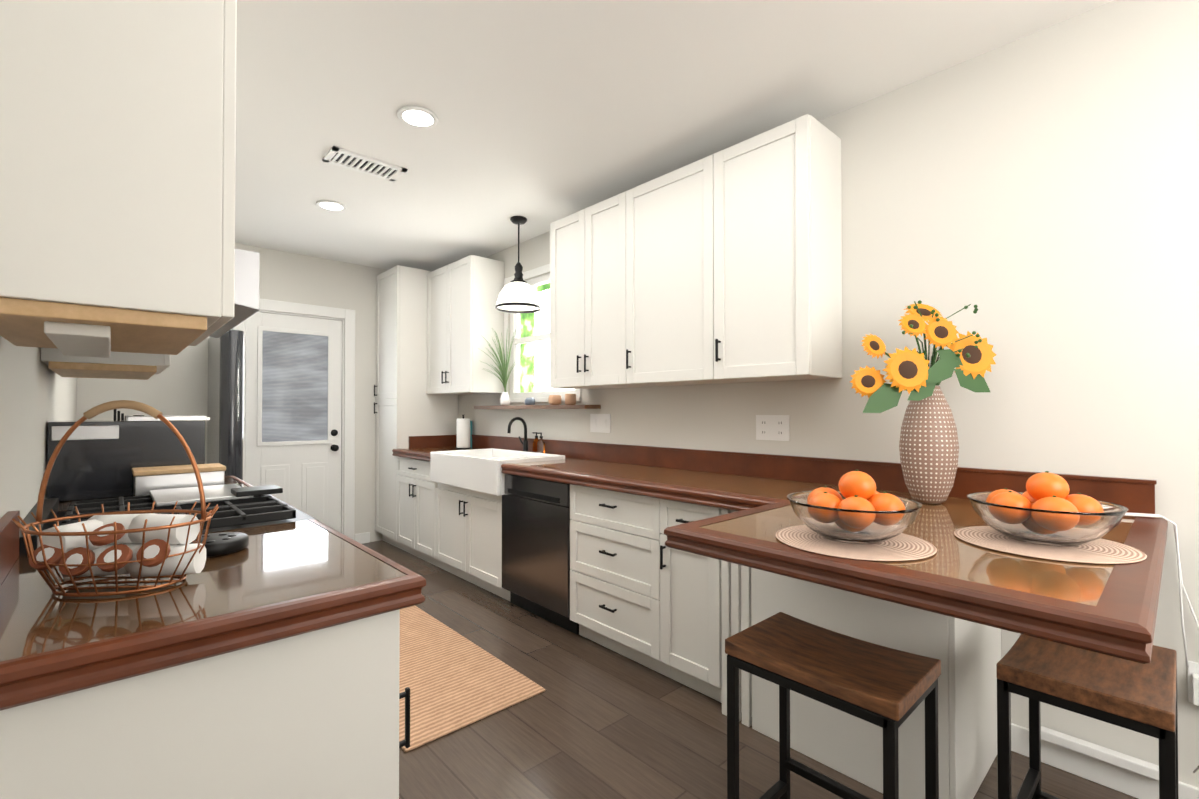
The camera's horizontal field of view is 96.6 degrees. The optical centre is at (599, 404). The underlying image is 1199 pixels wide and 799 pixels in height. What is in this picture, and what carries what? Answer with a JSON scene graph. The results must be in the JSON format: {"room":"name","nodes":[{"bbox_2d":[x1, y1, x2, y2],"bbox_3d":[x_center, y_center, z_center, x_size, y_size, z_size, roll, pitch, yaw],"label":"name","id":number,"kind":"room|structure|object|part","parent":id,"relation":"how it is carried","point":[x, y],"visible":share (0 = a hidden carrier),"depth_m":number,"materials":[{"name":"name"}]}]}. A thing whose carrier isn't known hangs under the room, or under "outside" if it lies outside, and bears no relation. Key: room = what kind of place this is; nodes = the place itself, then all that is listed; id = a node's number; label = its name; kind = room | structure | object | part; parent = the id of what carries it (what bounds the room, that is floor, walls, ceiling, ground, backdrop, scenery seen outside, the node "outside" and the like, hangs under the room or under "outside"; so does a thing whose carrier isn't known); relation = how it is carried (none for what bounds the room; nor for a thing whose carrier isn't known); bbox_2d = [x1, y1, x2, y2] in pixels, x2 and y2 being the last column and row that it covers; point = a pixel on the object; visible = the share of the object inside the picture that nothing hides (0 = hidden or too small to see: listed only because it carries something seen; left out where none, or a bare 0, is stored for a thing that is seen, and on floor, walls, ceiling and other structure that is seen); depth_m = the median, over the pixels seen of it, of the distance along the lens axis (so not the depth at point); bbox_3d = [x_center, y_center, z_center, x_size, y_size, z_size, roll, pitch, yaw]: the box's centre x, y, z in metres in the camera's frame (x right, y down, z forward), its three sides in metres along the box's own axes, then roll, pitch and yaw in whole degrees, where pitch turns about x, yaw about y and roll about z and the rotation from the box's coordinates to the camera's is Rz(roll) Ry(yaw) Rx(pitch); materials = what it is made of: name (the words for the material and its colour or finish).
{"room":"kitchen","nodes":[
{"label":"kitchen","id":0,"kind":"room"},
{"bbox_2d":[0,336,76,522],"bbox_3d":[-1.081,-0.052,0.824,0.120,2.680,8.000,1,-1,-42],"label":"wall","id":1,"kind":"structure","parent":0,"point":[37,394],"depth_m":1.55,"materials":[{"name":"white paint"}]},
{"bbox_2d":[0,510,23,583],"bbox_3d":[-1.135,0.305,0.987,0.020,0.110,0.775,1,-1,-42],"label":"backsplash","id":2,"kind":"structure","parent":1,"relation":"attached to","point":[9,531],"depth_m":1.15,"materials":[{"name":"brown wood"}]},
{"bbox_2d":[36,344,175,375],"bbox_3d":[-2.024,-0.760,2.212,0.347,1.226,0.690,1,-1,-42],"label":"range hood","id":3,"kind":"object","parent":1,"relation":"attached to","point":[65,360],"depth_m":1.94,"materials":[{"name":"white"}]},
{"bbox_2d":[0,0,247,351],"bbox_3d":[-1.011,-0.772,1.105,0.347,1.226,0.610,1,-1,-42],"label":"upper cabinet","id":4,"kind":"object","parent":1,"relation":"attached to","point":[118,117],"depth_m":0.89,"materials":[{"name":"white wood"}]},
{"bbox_2d":[244,251,259,320],"bbox_3d":[-1.452,-0.358,1.694,0.497,0.170,0.820,1,-1,-42],"label":"upper cabinet","id":5,"kind":"object","parent":1,"relation":"attached to","point":[252,265],"depth_m":1.55,"materials":[{"name":"white wood"}]},
{"bbox_2d":[209,249,259,337],"bbox_3d":[-1.452,-0.358,1.694,0.498,0.170,0.820,1,-1,-42],"label":"hood","id":6,"kind":"object","parent":5,"relation":"attached to","point":[247,263],"depth_m":1.55,"materials":[{"name":"silver metal"}]},
{"bbox_2d":[77,243,386,541],"bbox_3d":[-2.825,-0.011,4.731,2.820,2.680,0.120,1,-1,-42],"label":"wall","id":7,"kind":"structure","parent":0,"point":[178,385],"depth_m":4.82,"materials":[{"name":"white paint"}]},
{"bbox_2d":[245,312,341,532],"bbox_3d":[-2.722,0.263,4.778,0.764,2.110,0.055,1,-1,-42],"label":"door","id":8,"kind":"structure","parent":7,"relation":"in","point":[293,376],"depth_m":4.78,"materials":[{"name":"white wood"}]},
{"bbox_2d":[331,429,337,435],"bbox_3d":[-2.470,0.262,4.972,0.062,0.061,0.022,1,-1,-42],"label":"deadbolt","id":9,"kind":"object","parent":8,"relation":"attached to","point":[334,432],"depth_m":4.96,"materials":[{"name":"black metal"}]},
{"bbox_2d":[330,444,338,450],"bbox_3d":[-2.455,0.402,4.955,0.062,0.061,0.066,1,-1,-42],"label":"door knob","id":10,"kind":"object","parent":8,"relation":"attached to","point":[334,447],"depth_m":4.93,"materials":[{"name":"black metal"}]},
{"bbox_2d":[232,299,354,539],"bbox_3d":[-2.731,0.212,4.789,0.990,2.235,0.118,1,-1,-42],"label":"door frame","id":11,"kind":"structure","parent":7,"relation":"attached to","point":[346,317],"depth_m":5.03,"materials":[{"name":"white wood"}]},
{"bbox_2d":[235,0,1113,270],"bbox_3d":[-0.040,-1.432,1.790,2.940,0.100,8.240,1,-1,-42],"label":"ceiling","id":12,"kind":"structure","parent":0,"point":[547,112],"depth_m":2.35,"materials":[{"name":"white paint"}]},
{"bbox_2d":[316,200,346,211],"bbox_3d":[-1.827,-1.355,3.639,0.190,0.013,0.190,1,-1,-42],"label":"recessed light","id":13,"kind":"object","parent":12,"relation":"in","point":[329,205],"visible":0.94,"depth_m":3.62,"materials":[{"name":"white plastic"}]},
{"bbox_2d":[322,146,406,181],"bbox_3d":[-1.330,-1.361,3.036,0.400,0.012,0.200,1,-1,-42],"label":"ceiling vent","id":14,"kind":"object","parent":12,"relation":"in","point":[340,157],"visible":1,"depth_m":3.02,"materials":[{"name":"white metal"}]},
{"bbox_2d":[397,106,438,128],"bbox_3d":[-0.863,-1.366,2.541,0.190,0.013,0.190,1,-1,-42],"label":"recessed light","id":15,"kind":"object","parent":12,"relation":"in","point":[418,117],"visible":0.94,"depth_m":2.54,"materials":[{"name":"white plastic"}]},
{"bbox_2d":[495,216,540,312],"bbox_3d":[-0.590,-1.026,3.899,0.332,0.664,0.332,1,-1,-42],"label":"pendant lamp","id":16,"kind":"object","parent":12,"relation":"hanging from","point":[518,294],"visible":1,"depth_m":3.82,"materials":[{"name":"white metal"}]},
{"bbox_3d":[-0.590,-0.789,3.896,0.332,0.190,0.332,1,-1,-42],"label":"pendant shade","id":17,"kind":"part","parent":16,"relation":"part of","materials":[{"name":"white metal"}]},
{"bbox_2d":[363,540,1137,798],"bbox_3d":[-0.040,1.348,1.761,2.940,0.100,8.240,1,-1,-42],"label":"floor","id":18,"kind":"structure","parent":0,"point":[594,720],"depth_m":2.07,"materials":[{"name":"brown wood"}]},
{"bbox_2d":[47,416,209,499],"bbox_3d":[-2.021,0.220,2.303,0.479,0.302,0.365,1,-1,-42],"label":"panel","id":19,"kind":"object","parent":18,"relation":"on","point":[134,455],"depth_m":2.12,"materials":[{"name":"black"}]},
{"bbox_2d":[0,612,408,798],"bbox_3d":[-0.912,0.857,1.192,0.633,0.870,0.765,1,-1,-42],"label":"base cabinet","id":20,"kind":"object","parent":18,"relation":"on","point":[264,664],"depth_m":0.93,"materials":[{"name":"white"}]},
{"bbox_2d":[0,476,425,715],"bbox_3d":[-1.406,0.376,1.769,0.677,0.105,2.352,1,-1,-42],"label":"countertop","id":21,"kind":"structure","parent":20,"relation":"on","point":[297,576],"depth_m":1.00,"materials":[{"name":"brown wood"}]},
{"bbox_2d":[12,400,218,596],"bbox_3d":[-0.956,0.174,1.071,0.341,0.368,0.240,0,-1,-4],"label":"wire basket","id":22,"kind":"object","parent":21,"relation":"on","point":[145,545],"visible":1,"depth_m":1.06,"materials":[{"name":"orange metal"}]},
{"bbox_2d":[19,484,318,555],"bbox_3d":[-1.403,0.798,1.784,0.708,1.000,0.765,1,-1,-42],"label":"range","id":23,"kind":"object","parent":21,"relation":"in","point":[239,507],"depth_m":1.77,"materials":[{"name":"black metal"}]},
{"bbox_2d":[177,532,248,556],"bbox_3d":[-0.959,0.346,1.324,0.150,0.032,0.150,1,-1,-42],"label":"drip tray","id":24,"kind":"object","parent":21,"relation":"on","point":[220,543],"visible":0.67,"depth_m":1.30,"materials":[{"name":"black metal"}]},
{"bbox_2d":[207,329,243,479],"bbox_3d":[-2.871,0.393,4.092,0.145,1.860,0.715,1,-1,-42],"label":"fridge","id":25,"kind":"object","parent":18,"relation":"on","point":[225,398],"visible":0.44,"depth_m":3.85,"materials":[{"name":"black metal"}]},
{"bbox_2d":[394,458,429,560],"bbox_3d":[-1.332,0.894,4.718,0.616,0.870,0.840,1,-1,-42],"label":"base cabinet","id":26,"kind":"object","parent":18,"relation":"on","point":[411,503],"depth_m":4.62,"materials":[{"name":"white wood"}]},
{"bbox_2d":[374,265,461,545],"bbox_3d":[-1.790,0.035,5.234,0.608,2.600,0.526,1,-1,-42],"label":"tall cabinet","id":27,"kind":"object","parent":18,"relation":"on","point":[404,408],"depth_m":4.99,"materials":[{"name":"white wood"}]},
{"bbox_2d":[426,490,493,592],"bbox_3d":[-0.774,0.888,4.108,0.616,0.870,1.052,1,-1,-42],"label":"base cabinet","id":28,"kind":"object","parent":18,"relation":"on","point":[460,532],"depth_m":3.93,"materials":[{"name":"white wood"}]},
{"bbox_2d":[399,606,544,751],"bbox_3d":[-1.075,1.303,2.855,0.650,0.011,1.750,1,-1,-42],"label":"jute rug","id":29,"kind":"object","parent":18,"relation":"on","point":[452,679],"visible":0.46,"depth_m":2.50,"materials":[{"name":"beige wicker"}]},
{"bbox_2d":[494,506,565,628],"bbox_3d":[-0.205,0.881,3.486,0.616,0.870,0.758,1,-1,-42],"label":"base cabinet","id":30,"kind":"object","parent":18,"relation":"on","point":[530,552],"depth_m":3.27,"materials":[{"name":"black metal"}]},
{"bbox_2d":[502,474,578,633],"bbox_3d":[-0.185,0.883,3.463,0.619,0.866,0.692,1,-1,-42],"label":"dishwasher","id":31,"kind":"object","parent":30,"relation":"in","point":[536,513],"depth_m":3.22,"materials":[{"name":"black metal"}]},
{"bbox_2d":[566,526,653,669],"bbox_3d":[0.298,0.876,2.937,0.616,0.870,0.732,1,-1,-42],"label":"base cabinet","id":32,"kind":"object","parent":18,"relation":"on","point":[610,580],"depth_m":2.76,"materials":[{"name":"white wood"}]},
{"bbox_2d":[654,546,733,715],"bbox_3d":[0.632,0.872,2.571,0.616,0.870,0.379,1,-1,-42],"label":"base cabinet","id":33,"kind":"object","parent":18,"relation":"on","point":[682,564],"depth_m":2.38,"materials":[{"name":"white wood"}]},
{"bbox_2d":[725,612,940,798],"bbox_3d":[0.618,0.977,1.438,0.311,0.636,0.450,1,-1,-42],"label":"bar stool","id":34,"kind":"object","parent":18,"relation":"on","point":[888,690],"visible":1,"depth_m":1.39,"materials":[{"name":"brown wood"}]},
{"bbox_3d":[0.618,0.680,1.442,0.310,0.041,0.450,1,-1,-42],"label":"seat","id":35,"kind":"part","parent":34,"relation":"part of","materials":[{"name":"brown wood"}]},
{"bbox_2d":[734,566,1000,798],"bbox_3d":[1.057,0.867,2.112,0.608,0.870,0.752,1,-1,-42],"label":"base cabinet","id":36,"kind":"object","parent":18,"relation":"on","point":[850,745],"depth_m":1.83,"materials":[{"name":"white"}]},
{"bbox_2d":[390,446,1167,663],"bbox_3d":[-0.254,0.411,3.044,1.293,0.061,4.768,1,-1,-42],"label":"countertop","id":37,"kind":"structure","parent":36,"relation":"on","point":[732,519],"depth_m":1.48,"materials":[{"name":"brown wood"}]},
{"bbox_2d":[455,415,471,448],"bbox_3d":[-1.269,0.246,4.931,0.210,0.309,0.320,1,-1,-42],"label":"paper towel","id":38,"kind":"object","parent":37,"relation":"on","point":[464,425],"depth_m":4.79,"materials":[{"name":"white paper"}]},
{"bbox_2d":[430,434,573,469],"bbox_3d":[-0.761,0.427,4.025,0.630,0.340,0.980,1,-1,-42],"label":"sink","id":39,"kind":"object","parent":37,"relation":"in","point":[463,449],"depth_m":4.24,"materials":[{"name":"white ceramic"}]},
{"bbox_2d":[506,418,526,437],"bbox_3d":[-0.665,0.246,4.253,0.209,0.297,0.108,1,-1,-42],"label":"faucet","id":40,"kind":"object","parent":37,"relation":"on","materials":[{"name":"black metal"}]},
{"bbox_2d":[776,470,936,560],"bbox_3d":[0.669,0.268,1.419,0.384,0.189,0.384,1,-1,-42],"label":"fruit bowl","id":41,"kind":"object","parent":37,"relation":"on","point":[857,516],"visible":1,"depth_m":1.34,"materials":[{"name":"clear glass"}]},
{"bbox_3d":[0.669,0.305,1.418,0.324,0.104,0.324,1,-1,-42],"label":"glass","id":42,"kind":"part","parent":41,"relation":"part of","materials":[{"name":"clear glass"}]},
{"bbox_2d":[850,300,995,503],"bbox_3d":[1.204,-0.013,1.992,0.403,0.764,0.381,1,-1,-42],"label":"sunflower vase","id":43,"kind":"object","parent":37,"relation":"on","point":[929,448],"visible":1,"depth_m":1.96,"materials":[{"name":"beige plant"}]},
{"bbox_2d":[954,471,1146,563],"bbox_3d":[1.157,0.268,1.397,0.384,0.188,0.384,1,-1,-42],"label":"fruit bowl","id":44,"kind":"object","parent":37,"relation":"on","point":[1045,515],"visible":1,"depth_m":1.33,"materials":[{"name":"clear glass"}]},
{"bbox_3d":[1.157,0.304,1.397,0.324,0.104,0.324,1,-1,-42],"label":"glass","id":45,"kind":"part","parent":44,"relation":"part of","materials":[{"name":"clear glass"}]},
{"bbox_2d":[996,634,1178,798],"bbox_3d":[1.281,0.977,1.395,0.450,0.636,0.311,1,-1,-42],"label":"bar stool","id":46,"kind":"object","parent":18,"relation":"on","point":[1134,696],"visible":0.9,"depth_m":1.32,"materials":[{"name":"brown wood"}]},
{"bbox_3d":[1.281,0.679,1.398,0.450,0.041,0.310,1,-1,-42],"label":"seat","id":47,"kind":"part","parent":46,"relation":"part of","materials":[{"name":"brown wood"}]},
{"bbox_2d":[458,0,1198,787],"bbox_3d":[0.960,-0.031,2.772,0.120,2.680,8.120,1,-1,-42],"label":"wall","id":48,"kind":"structure","parent":0,"point":[1034,198],"depth_m":1.97,"materials":[{"name":"white paint"}]},
{"bbox_2d":[410,434,453,449],"bbox_3d":[-1.570,0.348,5.057,0.478,0.110,0.022,1,-1,-42],"label":"backsplash","id":49,"kind":"structure","parent":48,"relation":"attached to","point":[415,439],"depth_m":4.98,"materials":[{"name":"brown wood"}]},
{"bbox_2d":[426,255,504,397],"bbox_3d":[-1.227,-0.670,4.834,0.328,1.140,0.834,1,-1,-42],"label":"upper cabinet","id":50,"kind":"object","parent":48,"relation":"attached to","point":[462,295],"depth_m":4.61,"materials":[{"name":"white wood"}]},
{"bbox_2d":[470,338,525,393],"bbox_3d":[-0.816,-0.293,4.319,0.247,0.398,0.367,1,-1,-42],"label":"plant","id":51,"kind":"object","parent":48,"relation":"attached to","point":[488,371],"depth_m":4.49,"materials":[{"name":"green"}]},
{"bbox_2d":[474,405,600,408],"bbox_3d":[-0.551,0.020,4.221,0.148,0.028,1.500,1,-1,-42],"label":"shelf","id":52,"kind":"object","parent":48,"relation":"attached to","point":[502,406],"depth_m":3.99,"materials":[{"name":"brown wood"}]},
{"bbox_2d":[504,264,580,402],"bbox_3d":[-0.449,-0.558,4.280,0.110,1.075,1.020,1,-1,-42],"label":"window","id":53,"kind":"structure","parent":48,"relation":"in","point":[530,375],"depth_m":4.40,"materials":[{"name":"white"}]},
{"bbox_2d":[550,196,637,388],"bbox_3d":[0.048,-0.674,3.439,0.328,1.120,0.784,1,-1,-42],"label":"upper cabinet","id":54,"kind":"object","parent":48,"relation":"attached to","point":[582,241],"depth_m":3.36,"materials":[{"name":"white wood"}]},
{"bbox_2d":[614,161,713,386],"bbox_3d":[0.477,-0.679,2.970,0.328,1.120,0.727,1,-1,-42],"label":"upper cabinet","id":55,"kind":"object","parent":48,"relation":"attached to","point":[656,220],"depth_m":2.92,"materials":[{"name":"white wood"}]},
{"bbox_2d":[698,114,841,383],"bbox_3d":[0.827,-0.683,2.588,0.328,1.120,0.550,1,-1,-42],"label":"upper cabinet","id":56,"kind":"object","parent":48,"relation":"attached to","point":[770,201],"depth_m":2.44,"materials":[{"name":"white wood"}]},
{"bbox_2d":[574,442,1156,517],"bbox_3d":[0.206,0.331,3.484,0.020,0.110,4.741,1,-1,-42],"label":"backsplash","id":57,"kind":"structure","parent":48,"relation":"attached to","point":[1139,497],"depth_m":2.51,"materials":[{"name":"brown wood"}]},
{"bbox_2d":[1011,723,1198,798],"bbox_3d":[2.587,1.239,0.879,0.014,0.100,3.150,1,-1,-42],"label":"baseboard","id":58,"kind":"structure","parent":48,"relation":"attached to","point":[1127,782],"depth_m":1.83,"materials":[{"name":"white paint"}]},
{"bbox_2d":[1188,661,1198,705],"bbox_3d":[1.870,0.872,1.643,0.044,0.130,0.080,1,-1,-42],"label":"outlet","id":59,"kind":"object","parent":48,"relation":"attached to","point":[1193,667],"depth_m":1.67,"materials":[{"name":"white plastic"}]},
{"bbox_2d":[1041,512,1198,780],"bbox_3d":[1.655,0.765,1.690,0.299,0.862,0.443,1,-1,-42],"label":"power cord","id":60,"kind":"object","parent":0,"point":[1124,761],"visible":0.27,"depth_m":1.74,"materials":[{"name":"white plastic"}]},
{"bbox_3d":[1.690,0.743,1.703,0.199,0.792,0.415,1,-1,-42],"label":"cord","id":61,"kind":"part","parent":60,"relation":"part of","materials":[{"name":"white plastic"}]}
]}

